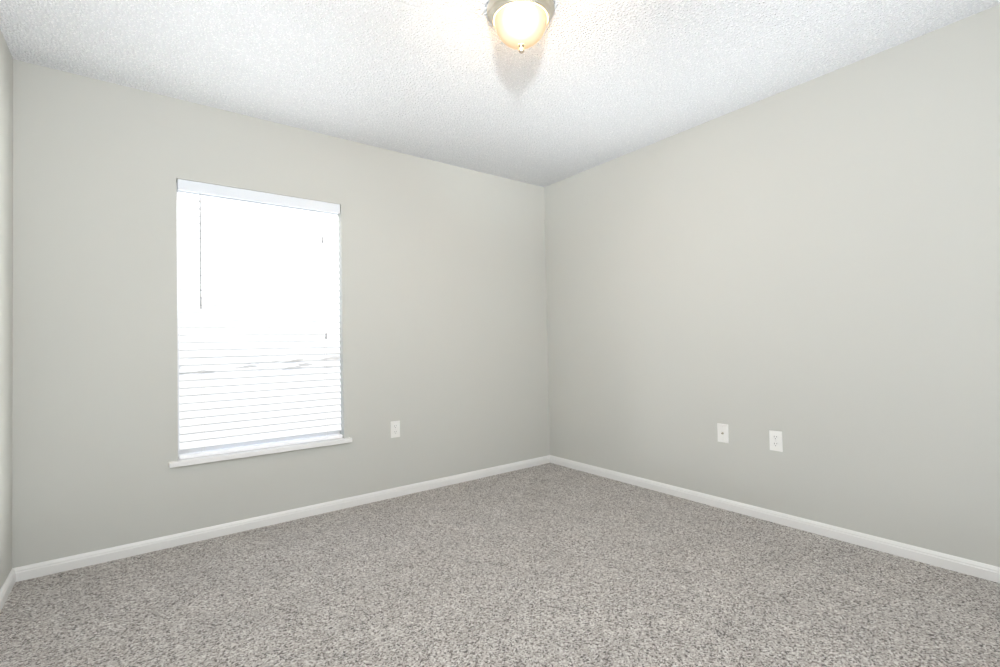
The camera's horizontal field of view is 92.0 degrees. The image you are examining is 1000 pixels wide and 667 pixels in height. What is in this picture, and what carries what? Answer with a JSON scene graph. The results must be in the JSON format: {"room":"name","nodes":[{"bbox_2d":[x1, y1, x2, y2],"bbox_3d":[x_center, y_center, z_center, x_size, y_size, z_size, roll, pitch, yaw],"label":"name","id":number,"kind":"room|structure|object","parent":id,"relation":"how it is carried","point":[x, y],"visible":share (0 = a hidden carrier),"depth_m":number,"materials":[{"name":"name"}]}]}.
{"room":"empty bedroom","nodes":[
{"label":"empty bedroom","id":0,"kind":"room"},
{"bbox_2d":[0,29,12,588],"bbox_3d":[-1.315,-0.124,0.867,0.140,2.440,3.640,0,-2,-37],"label":"wall","id":1,"kind":"structure","parent":0,"point":[6,257],"depth_m":2.14,"materials":[{"name":"grey paint"}]},
{"bbox_2d":[0,568,15,611],"bbox_3d":[-1.230,1.063,0.887,0.013,0.063,3.360,0,-2,-37],"label":"baseboard","id":2,"kind":"structure","parent":1,"relation":"attached to","point":[8,586],"depth_m":2.09,"materials":[{"name":"white wood"}]},
{"bbox_2d":[12,59,549,567],"bbox_3d":[-0.969,-0.078,3.321,3.370,2.440,0.140,0,-2,-37],"label":"wall","id":3,"kind":"structure","parent":0,"point":[442,319],"depth_m":2.73,"materials":[{"name":"grey paint"}]},
{"bbox_2d":[169,179,351,467],"bbox_3d":[-1.430,-0.069,2.947,0.991,1.570,0.180,0,-2,-37],"label":"window unit","id":4,"kind":"structure","parent":3,"relation":"in","point":[258,336],"depth_m":2.89,"materials":[{"name":"white plastic"}]},
{"bbox_2d":[13,455,549,581],"bbox_3d":[-0.898,1.108,3.234,3.370,0.063,0.013,0,-2,-37],"label":"baseboard","id":5,"kind":"structure","parent":3,"relation":"attached to","point":[36,570],"depth_m":2.78,"materials":[{"name":"white wood"}]},
{"bbox_2d":[390,421,399,437],"bbox_3d":[-0.733,0.671,3.379,0.070,0.115,0.008,0,-2,-37],"label":"electrical outlet","id":6,"kind":"object","parent":3,"relation":"attached to","point":[395,429],"visible":1,"depth_m":3.38,"materials":[{"name":"white plastic"}]},
{"bbox_2d":[0,463,999,666],"bbox_3d":[0.112,1.150,1.897,3.650,0.120,3.640,0,-2,-37],"label":"floor","id":7,"kind":"structure","parent":0,"point":[549,565],"depth_m":2.02,"materials":[{"name":"grey carpet"}]},
{"bbox_2d":[0,0,999,186],"bbox_3d":[0.059,-1.409,1.953,3.650,0.120,3.640,0,-2,-37],"label":"ceiling","id":8,"kind":"structure","parent":0,"point":[580,86],"depth_m":2.36,"materials":[{"name":"white paint"}]},
{"bbox_2d":[487,0,554,53],"bbox_3d":[0.086,-1.252,1.993,0.280,0.194,0.280,0,-2,-37],"label":"ceiling light","id":9,"kind":"object","parent":8,"relation":"attached to","point":[520,25],"visible":1,"depth_m":1.93,"materials":[{"name":"white glass"}]},
{"bbox_2d":[544,4,999,566],"bbox_3d":[1.486,-0.135,2.983,0.140,2.440,3.640,0,-2,-37],"label":"wall","id":10,"kind":"structure","parent":0,"point":[810,270],"depth_m":2.60,"materials":[{"name":"grey paint"}]},
{"bbox_2d":[717,423,728,442],"bbox_3d":[1.381,0.619,2.996,0.017,0.115,0.070,0,-2,-37],"label":"outlet","id":11,"kind":"object","parent":10,"relation":"attached to","point":[722,433],"visible":1,"depth_m":2.99,"materials":[{"name":"white plastic"}]},
{"bbox_2d":[550,455,999,582],"bbox_3d":[1.449,1.053,2.911,0.013,0.063,3.360,0,-2,-37],"label":"baseboard","id":12,"kind":"structure","parent":10,"relation":"attached to","point":[956,564],"depth_m":2.59,"materials":[{"name":"white wood"}]},
{"bbox_2d":[769,430,782,451],"bbox_3d":[1.572,0.612,2.750,0.008,0.115,0.070,0,-2,-37],"label":"duplex electrical outlet","id":13,"kind":"object","parent":10,"relation":"attached to","point":[775,441],"visible":1,"depth_m":2.75,"materials":[{"name":"white plastic"}]}
]}

